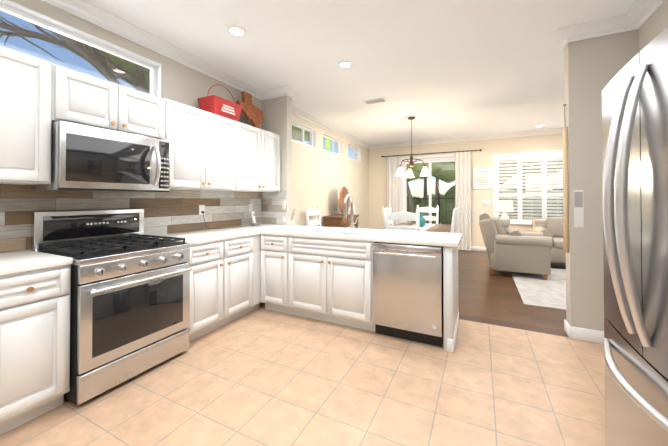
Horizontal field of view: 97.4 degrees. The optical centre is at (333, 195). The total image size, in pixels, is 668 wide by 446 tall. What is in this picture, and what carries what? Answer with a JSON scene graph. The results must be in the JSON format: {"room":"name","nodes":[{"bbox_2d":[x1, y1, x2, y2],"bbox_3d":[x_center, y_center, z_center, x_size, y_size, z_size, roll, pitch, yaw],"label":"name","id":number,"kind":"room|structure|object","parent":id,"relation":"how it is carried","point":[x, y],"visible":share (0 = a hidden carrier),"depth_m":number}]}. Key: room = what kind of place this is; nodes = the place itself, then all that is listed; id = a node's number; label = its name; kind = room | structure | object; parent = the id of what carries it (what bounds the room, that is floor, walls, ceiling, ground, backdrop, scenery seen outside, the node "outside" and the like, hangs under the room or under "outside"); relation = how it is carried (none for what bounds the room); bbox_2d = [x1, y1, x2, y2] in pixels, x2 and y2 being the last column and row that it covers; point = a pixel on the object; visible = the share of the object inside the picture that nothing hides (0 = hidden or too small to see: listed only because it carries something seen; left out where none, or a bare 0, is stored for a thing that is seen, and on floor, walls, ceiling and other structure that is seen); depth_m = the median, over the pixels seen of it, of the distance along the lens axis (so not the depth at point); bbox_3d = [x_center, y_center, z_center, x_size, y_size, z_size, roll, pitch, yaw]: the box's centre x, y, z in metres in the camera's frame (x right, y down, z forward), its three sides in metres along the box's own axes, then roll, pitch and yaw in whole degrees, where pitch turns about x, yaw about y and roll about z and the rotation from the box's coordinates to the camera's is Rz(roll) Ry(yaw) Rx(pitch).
{"room":"kitchen","nodes":[
{"label":"kitchen","id":0,"kind":"room"},
{"bbox_2d":[1,0,368,252],"bbox_3d":[-1.185,-0.094,4.214,0.150,2.830,9.850,0,-1,26],"label":"wall","id":1,"kind":"structure","parent":0,"point":[321,177],"depth_m":5.23},
{"bbox_2d":[0,46,51,184],"bbox_3d":[-2.099,-0.483,1.799,0.346,0.806,0.453,0,-1,26],"label":"upper cabinet","id":2,"kind":"object","parent":1,"relation":"attached to","point":[25,112],"visible":0.98,"depth_m":1.80},
{"bbox_2d":[0,0,161,97],"bbox_3d":[-2.072,-1.149,2.438,0.143,0.360,1.220,0,-1,26],"label":"transom window","id":3,"kind":"structure","parent":1,"relation":"in","point":[34,17],"depth_m":2.42},
{"bbox_2d":[51,64,164,139],"bbox_3d":[-1.814,-0.683,2.345,0.373,0.373,0.768,0,-1,26],"label":"upper cabinet","id":4,"kind":"object","parent":1,"relation":"attached to","point":[82,98],"visible":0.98,"depth_m":2.19},
{"bbox_2d":[31,120,169,192],"bbox_3d":[-1.758,-0.260,2.312,0.489,0.450,0.756,0,-1,26],"label":"microwave","id":5,"kind":"object","parent":4,"relation":"attached to","point":[85,158],"visible":0.98,"depth_m":2.12},
{"bbox_2d":[0,184,260,252],"bbox_3d":[-1.930,0.145,2.539,0.003,0.476,3.892,0,-1,26],"label":"backsplash","id":6,"kind":"structure","parent":1,"relation":"attached to","point":[173,211],"depth_m":2.81},
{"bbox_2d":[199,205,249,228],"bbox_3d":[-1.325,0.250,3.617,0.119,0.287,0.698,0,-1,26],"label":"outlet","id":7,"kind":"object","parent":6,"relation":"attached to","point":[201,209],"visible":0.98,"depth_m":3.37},
{"bbox_2d":[249,204,252,211],"bbox_3d":[-1.157,0.169,4.080,0.008,0.115,0.075,0,-1,26],"label":"outlet","id":8,"kind":"object","parent":6,"relation":"attached to","point":[250,207],"visible":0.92,"depth_m":4.08},
{"bbox_2d":[41,0,260,99],"bbox_3d":[-2.139,-1.481,2.023,0.105,0.105,5.050,0,-1,26],"label":"crown molding","id":9,"kind":"structure","parent":1,"relation":"attached to","point":[85,10],"depth_m":2.77},
{"bbox_2d":[163,98,242,190],"bbox_3d":[-1.450,-0.469,3.103,0.346,0.806,0.914,0,-1,26],"label":"upper cabinet","id":10,"kind":"object","parent":1,"relation":"attached to","point":[209,151],"depth_m":2.96},
{"bbox_2d":[197,84,241,120],"bbox_3d":[-1.306,-1.072,3.386,0.260,0.404,0.420,0,-1,26],"label":"basket","id":11,"kind":"object","parent":10,"relation":"on","point":[219,106],"visible":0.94,"depth_m":3.25},
{"bbox_2d":[235,123,279,191],"bbox_3d":[-1.105,-0.462,3.798,0.346,0.806,0.915,0,-1,26],"label":"upper cabinet","id":12,"kind":"object","parent":1,"relation":"attached to","point":[261,148],"depth_m":3.75},
{"bbox_2d":[236,91,262,127],"bbox_3d":[-1.095,-1.106,3.861,0.110,0.472,0.460,0,-1,26],"label":"sign","id":13,"kind":"object","parent":12,"relation":"on","point":[251,112],"visible":0.94,"depth_m":3.84},
{"bbox_2d":[292,120,315,147],"bbox_3d":[-0.620,-1.117,5.357,0.143,0.360,0.940,0,-1,26],"label":"clerestory window","id":14,"kind":"structure","parent":1,"relation":"in","point":[303,127],"depth_m":5.50},
{"bbox_2d":[323,133,341,155],"bbox_3d":[-0.083,-1.105,6.436,0.143,0.360,0.950,0,-1,26],"label":"clerestory window","id":15,"kind":"structure","parent":1,"relation":"in","point":[338,143],"depth_m":6.61},
{"bbox_2d":[325,138,329,150],"bbox_3d":[-0.134,-1.102,6.260,0.008,0.250,0.220,0,-1,26],"label":"suncatcher","id":16,"kind":"object","parent":15,"relation":"hanging from","point":[327,143],"visible":1,"depth_m":6.25},
{"bbox_2d":[292,105,372,147],"bbox_3d":[0.019,-1.433,6.361,0.105,0.105,4.400,0,-1,26],"label":"crown molding","id":17,"kind":"structure","parent":1,"relation":"attached to","point":[298,112],"depth_m":6.02},
{"bbox_2d":[348,144,360,161],"bbox_3d":[0.467,-1.093,7.542,0.143,0.360,0.860,0,-1,26],"label":"clerestory window","id":18,"kind":"structure","parent":1,"relation":"in","point":[358,153],"depth_m":7.79},
{"bbox_2d":[262,96,291,224],"bbox_3d":[-0.834,-0.094,4.246,0.450,2.830,0.120,0,-1,26],"label":"wall","id":19,"kind":"structure","parent":0,"point":[277,115],"depth_m":4.15},
{"bbox_2d":[261,190,286,224],"bbox_3d":[-0.860,0.163,4.186,0.446,0.476,0.006,0,-1,26],"label":"backsplash","id":20,"kind":"structure","parent":19,"relation":"attached to","point":[273,211],"depth_m":4.18},
{"bbox_2d":[282,201,285,209],"bbox_3d":[-0.701,0.129,4.099,0.065,0.120,0.008,0,-1,26],"label":"outlet","id":21,"kind":"object","parent":20,"relation":"attached to","point":[283,207],"depth_m":4.09},
{"bbox_2d":[261,84,296,99],"bbox_3d":[-0.778,-1.458,4.118,0.435,0.105,0.125,0,-1,26],"label":"crown molding","id":22,"kind":"structure","parent":19,"relation":"attached to","point":[284,90],"depth_m":4.12},
{"bbox_2d":[0,302,604,445],"bbox_3d":[-0.386,1.336,1.054,4.380,0.100,5.230,0,-1,26],"label":"floor","id":23,"kind":"structure","parent":0,"point":[261,376],"depth_m":1.92},
{"bbox_2d":[0,274,3,309],"bbox_3d":[-2.265,0.850,1.147,0.627,0.875,1.116,0,-1,26],"label":"base cabinet","id":24,"kind":"object","parent":23,"relation":"on","point":[1,275],"depth_m":1.53},
{"bbox_2d":[0,262,72,434],"bbox_3d":[-1.978,0.856,1.724,0.627,0.875,0.456,0,-1,26],"label":"base cabinet","id":25,"kind":"object","parent":23,"relation":"on","point":[35,291],"depth_m":1.64},
{"bbox_2d":[0,250,72,273],"bbox_3d":[-2.194,0.392,1.293,0.631,0.042,1.432,0,-1,26],"label":"countertop","id":26,"kind":"structure","parent":25,"relation":"on","point":[23,259],"depth_m":1.73},
{"bbox_2d":[31,209,191,404],"bbox_3d":[-1.641,0.707,2.243,0.753,1.185,0.752,0,-1,26],"label":"range","id":27,"kind":"object","parent":23,"relation":"on","point":[130,302],"visible":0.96,"depth_m":2.07},
{"bbox_2d":[188,236,247,341],"bbox_3d":[-1.347,0.870,2.992,0.627,0.875,0.834,0,-1,26],"label":"base cabinet","id":28,"kind":"object","parent":23,"relation":"on","point":[219,273],"depth_m":2.79},
{"bbox_2d":[148,228,255,243],"bbox_3d":[-1.323,0.411,3.045,0.631,0.042,0.946,0,-1,26],"label":"countertop","id":29,"kind":"structure","parent":28,"relation":"on","point":[211,234],"depth_m":2.96},
{"bbox_2d":[248,232,263,312],"bbox_3d":[-0.963,0.878,3.706,0.680,0.875,0.927,0,-1,26],"label":"base cabinet","id":30,"kind":"object","parent":23,"relation":"on","point":[255,243],"depth_m":3.30},
{"bbox_2d":[264,232,291,313],"bbox_3d":[-0.481,0.876,3.556,0.455,0.875,0.722,0,-1,26],"label":"base cabinet","id":31,"kind":"object","parent":23,"relation":"on","point":[277,249],"depth_m":3.23},
{"bbox_2d":[292,236,374,331],"bbox_3d":[0.056,0.873,3.289,1.025,0.875,0.722,0,-1,26],"label":"base cabinet","id":32,"kind":"object","parent":23,"relation":"on","point":[321,273],"depth_m":2.93},
{"bbox_2d":[236,224,462,247],"bbox_3d":[-0.021,0.414,3.344,2.696,0.042,0.748,0,-1,26],"label":"countertop","id":33,"kind":"structure","parent":32,"relation":"on","point":[444,239],"depth_m":2.99},
{"bbox_2d":[250,212,259,225],"bbox_3d":[-1.060,0.305,3.930,0.098,0.187,0.100,0,-1,26],"label":"cordless phone","id":34,"kind":"object","parent":33,"relation":"on","point":[254,223],"visible":1,"depth_m":3.92},
{"bbox_2d":[286,209,295,225],"bbox_3d":[-0.548,0.276,3.904,0.141,0.244,0.130,0,-1,26],"label":"twigs","id":35,"kind":"object","parent":33,"relation":"on","point":[291,222],"visible":1,"depth_m":3.88},
{"bbox_2d":[343,194,357,228],"bbox_3d":[0.192,0.187,3.386,0.111,0.411,0.241,0,-1,26],"label":"faucet","id":36,"kind":"object","parent":33,"relation":"on","point":[351,210],"visible":1,"depth_m":3.45},
{"bbox_2d":[344,232,371,235],"bbox_3d":[0.259,0.517,3.137,0.412,0.192,0.420,0,-1,26],"label":"sink","id":37,"kind":"object","parent":33,"relation":"in","point":[345,233],"depth_m":3.32},
{"bbox_2d":[373,242,442,346],"bbox_3d":[0.774,0.872,2.887,0.606,0.868,0.742,0,-1,26],"label":"dishwasher","id":38,"kind":"object","parent":23,"relation":"on","point":[407,291],"visible":0.96,"depth_m":2.59},
{"bbox_2d":[602,27,667,445],"bbox_3d":[1.383,0.366,0.938,0.769,1.837,0.900,0,-1,26],"label":"refrigerator","id":39,"kind":"object","parent":23,"relation":"on","point":[635,171],"visible":1,"depth_m":1.05},
{"bbox_2d":[86,0,637,143],"bbox_3d":[1.804,-1.577,2.660,6.900,0.100,10.000,0,-1,26],"label":"ceiling","id":40,"kind":"structure","parent":0,"point":[436,69],"depth_m":3.14},
{"bbox_2d":[227,25,245,35],"bbox_3d":[-0.897,-1.520,2.707,0.170,0.012,0.170,0,-1,26],"label":"recessed light","id":41,"kind":"object","parent":40,"relation":"in","point":[235,30],"visible":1,"depth_m":2.70},
{"bbox_2d":[338,61,352,67],"bbox_3d":[0.130,-1.513,3.380,0.170,0.012,0.170,0,-1,26],"label":"recessed light","id":42,"kind":"object","parent":40,"relation":"in","point":[344,64],"visible":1,"depth_m":3.38},
{"bbox_2d":[363,97,386,103],"bbox_3d":[0.646,-1.497,4.631,0.360,0.014,0.180,0,-1,26],"label":"ceiling vent","id":43,"kind":"object","parent":40,"relation":"in","point":[376,100],"visible":1,"depth_m":4.59},
{"bbox_2d":[395,117,429,177],"bbox_3d":[1.521,-0.929,5.577,0.613,1.130,0.634,0,-1,26],"label":"pendant chandelier","id":44,"kind":"object","parent":40,"relation":"hanging from","point":[409,173],"visible":1,"depth_m":5.54},
{"bbox_2d":[369,133,562,246],"bbox_3d":[3.997,-0.063,7.053,6.900,2.830,0.150,0,-1,26],"label":"wall","id":45,"kind":"structure","parent":0,"point":[378,178],"depth_m":7.24},
{"bbox_2d":[400,154,454,223],"bbox_3d":[2.537,0.144,7.741,1.610,2.430,0.115,0,-1,26],"label":"door","id":46,"kind":"structure","parent":45,"relation":"in","point":[429,159],"depth_m":7.78},
{"bbox_2d":[381,149,481,156],"bbox_3d":[2.458,-1.101,7.676,2.510,0.050,0.124,0,-1,26],"label":"curtain rod","id":47,"kind":"object","parent":45,"relation":"attached to","point":[433,153],"visible":0.92,"depth_m":7.57},
{"bbox_2d":[387,156,399,225],"bbox_3d":[1.632,0.136,8.032,0.370,2.423,0.078,0,-1,26],"label":"curtain","id":48,"kind":"object","parent":47,"relation":"hanging from","point":[393,189],"visible":0.65,"depth_m":8.03},
{"bbox_2d":[455,151,470,250],"bbox_3d":[3.190,0.128,7.257,0.350,2.423,0.078,0,-1,26],"label":"curtain","id":49,"kind":"object","parent":47,"relation":"hanging from","point":[463,184],"visible":0.92,"depth_m":7.25},
{"bbox_2d":[373,128,563,147],"bbox_3d":[3.941,-1.427,6.954,6.600,0.105,0.105,0,-1,26],"label":"crown molding","id":50,"kind":"structure","parent":45,"relation":"attached to","point":[554,130],"depth_m":7.18},
{"bbox_2d":[467,246,486,251],"bbox_3d":[5.058,1.290,6.419,4.090,0.110,0.015,0,-1,26],"label":"baseboard","id":51,"kind":"structure","parent":45,"relation":"attached to","point":[483,249],"depth_m":7.17},
{"bbox_2d":[473,167,491,188],"bbox_3d":[3.616,-0.432,7.145,0.420,0.530,0.030,0,-1,26],"label":"framed picture","id":52,"kind":"object","parent":45,"relation":"attached to","point":[482,177],"visible":1,"depth_m":7.13},
{"bbox_2d":[483,201,489,205],"bbox_3d":[3.688,0.172,7.114,0.150,0.120,0.010,0,-1,26],"label":"switch plate","id":53,"kind":"object","parent":45,"relation":"attached to","point":[486,203],"visible":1,"depth_m":7.11},
{"bbox_2d":[493,150,562,224],"bbox_3d":[4.735,-0.153,6.606,2.080,1.720,0.103,0,-1,26],"label":"plantation shutters","id":54,"kind":"object","parent":45,"relation":"attached to","point":[519,194],"visible":0.62,"depth_m":6.75},
{"bbox_2d":[458,250,567,336],"bbox_3d":[2.969,1.379,4.969,6.900,0.100,4.770,0,-1,26],"label":"floor","id":55,"kind":"structure","parent":0,"point":[486,295],"depth_m":3.65},
{"bbox_2d":[305,206,321,225],"bbox_3d":[-0.179,0.764,5.296,0.531,1.137,0.480,0,-1,26],"label":"chair","id":56,"kind":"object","parent":55,"relation":"on","point":[309,212],"depth_m":5.36},
{"bbox_2d":[322,214,358,227],"bbox_3d":[0.177,0.877,6.207,0.443,0.930,0.950,0,-1,26],"label":"console table","id":57,"kind":"object","parent":55,"relation":"on","point":[339,220],"visible":0.5,"depth_m":5.85},
{"bbox_2d":[338,187,349,214],"bbox_3d":[0.213,0.107,6.337,0.179,0.612,0.600,0,-1,26],"label":"plate","id":58,"kind":"object","parent":57,"relation":"on","point":[343,192],"visible":0.77,"depth_m":6.20},
{"bbox_2d":[347,205,355,227],"bbox_3d":[0.600,0.781,6.863,0.531,1.137,0.480,0,-1,26],"label":"chair","id":59,"kind":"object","parent":55,"relation":"on","point":[353,212],"depth_m":7.12},
{"bbox_2d":[382,206,392,227],"bbox_3d":[1.238,0.767,5.596,0.531,1.137,0.480,0,-1,26],"label":"chair","id":60,"kind":"object","parent":55,"relation":"on","point":[384,220],"visible":0.21,"depth_m":5.50},
{"bbox_2d":[385,209,419,230],"bbox_3d":[1.060,0.753,4.327,0.480,1.137,0.531,0,-1,26],"label":"chair","id":61,"kind":"object","parent":55,"relation":"on","point":[404,216],"visible":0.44,"depth_m":4.11},
{"bbox_2d":[383,223,450,232],"bbox_3d":[1.512,0.949,5.234,1.080,0.765,2.000,0,-1,26],"label":"dining table","id":62,"kind":"object","parent":55,"relation":"on","point":[440,228],"visible":0.04,"depth_m":5.28},
{"bbox_2d":[411,224,434,230],"bbox_3d":[1.512,0.565,5.239,0.340,0.004,1.660,0,-1,26],"label":"table runner","id":63,"kind":"object","parent":62,"relation":"on","point":[426,226],"visible":0.21,"depth_m":5.42},
{"bbox_2d":[415,214,425,226],"bbox_3d":[1.566,0.446,5.325,0.200,0.235,0.200,0,-1,26],"label":"vase","id":64,"kind":"object","parent":63,"relation":"on","point":[422,221],"visible":0.62,"depth_m":5.25},
{"bbox_2d":[417,205,438,223],"bbox_3d":[2.006,0.776,6.410,0.480,1.137,0.531,0,-1,26],"label":"chair","id":65,"kind":"object","parent":55,"relation":"on","point":[432,210],"visible":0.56,"depth_m":6.57},
{"bbox_2d":[450,208,457,232],"bbox_3d":[1.679,0.757,4.673,0.531,1.137,0.480,0,-1,26],"label":"chair","id":66,"kind":"object","parent":55,"relation":"on","point":[454,220],"visible":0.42,"depth_m":4.38},
{"bbox_2d":[511,268,565,309],"bbox_3d":[4.149,1.311,3.941,2.970,0.012,2.380,0,-1,26],"label":"area rug","id":67,"kind":"object","parent":55,"relation":"on","point":[537,290],"visible":0.38,"depth_m":4.15},
{"bbox_2d":[479,212,551,279],"bbox_3d":[3.113,0.808,5.144,1.031,1.020,0.897,0,-1,26],"label":"armchair","id":68,"kind":"object","parent":67,"relation":"on","point":[511,249],"visible":1,"depth_m":4.77},
{"bbox_2d":[531,217,565,263],"bbox_3d":[5.036,0.874,5.426,2.207,0.921,0.940,0,-1,26],"label":"sofa","id":69,"kind":"object","parent":55,"relation":"on","point":[552,227],"visible":0.15,"depth_m":5.78},
{"bbox_3d":[3.657,1.031,6.289,0.540,0.625,0.540,0,-1,26],"label":"side table","id":70,"kind":"object","parent":55,"relation":"on","visible":0},
{"bbox_2d":[495,200,513,229],"bbox_3d":[3.657,0.407,6.296,0.340,0.620,0.340,0,-1,26],"label":"table lamp","id":71,"kind":"object","parent":70,"relation":"on","point":[504,206],"visible":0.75,"depth_m":6.20},
{"bbox_2d":[564,29,638,330],"bbox_3d":[3.614,-0.118,2.073,3.150,2.830,0.150,0,-1,26],"label":"wall","id":72,"kind":"structure","parent":0,"point":[593,67],"depth_m":2.65},
{"bbox_2d":[563,104,568,251],"bbox_3d":[2.194,-0.173,2.786,0.025,1.396,0.100,0,-1,26],"label":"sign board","id":73,"kind":"object","parent":72,"relation":"attached to","point":[565,197],"visible":1,"depth_m":2.75},
{"bbox_2d":[574,190,583,226],"bbox_3d":[2.228,0.114,2.674,0.070,0.340,0.004,0,-1,26],"label":"intercom","id":74,"kind":"object","parent":72,"relation":"attached to","point":[578,210],"visible":1,"depth_m":2.67},
{"bbox_2d":[566,323,603,343],"bbox_3d":[2.366,1.248,2.597,0.465,0.110,0.035,0,-1,26],"label":"baseboard","id":75,"kind":"structure","parent":72,"relation":"attached to","point":[588,335],"depth_m":2.64},
{"bbox_2d":[549,14,624,47],"bbox_3d":[2.268,-1.474,2.631,0.465,0.105,0.135,0,-1,26],"label":"crown molding","id":76,"kind":"structure","parent":72,"relation":"attached to","point":[562,36],"depth_m":2.62},
{"bbox_2d":[638,0,667,51],"bbox_3d":[1.538,-0.139,0.191,0.150,2.830,5.070,0,-1,26],"label":"wall","id":77,"kind":"structure","parent":0,"point":[653,26],"depth_m":2.29},
{"bbox_2d":[621,0,664,32],"bbox_3d":[1.425,-1.500,0.262,0.105,0.105,5.070,0,-1,26],"label":"crown molding","id":78,"kind":"structure","parent":77,"relation":"attached to","point":[638,14],"depth_m":2.37},
{"label":"outside","id":79,"kind":"structure","parent":0,"visible":0},
{"bbox_3d":[6.318,1.505,14.622,32.000,0.100,48.000,0,-1,26],"label":"ground","id":80,"kind":"structure","parent":79,"visible":0},
{"bbox_2d":[0,16,562,223],"bbox_3d":[2.368,-2.546,7.911,17.135,8.299,25.529,0,-1,26],"label":"trees","id":81,"kind":"object","parent":80,"relation":"on","point":[105,58],"depth_m":6.75},
{"bbox_2d":[407,193,562,223],"bbox_3d":[6.354,0.637,12.491,18.030,1.550,0.060,0,-1,26],"label":"fence","id":82,"kind":"object","parent":80,"relation":"on","point":[418,198],"visible":0.02,"depth_m":13.25}
]}

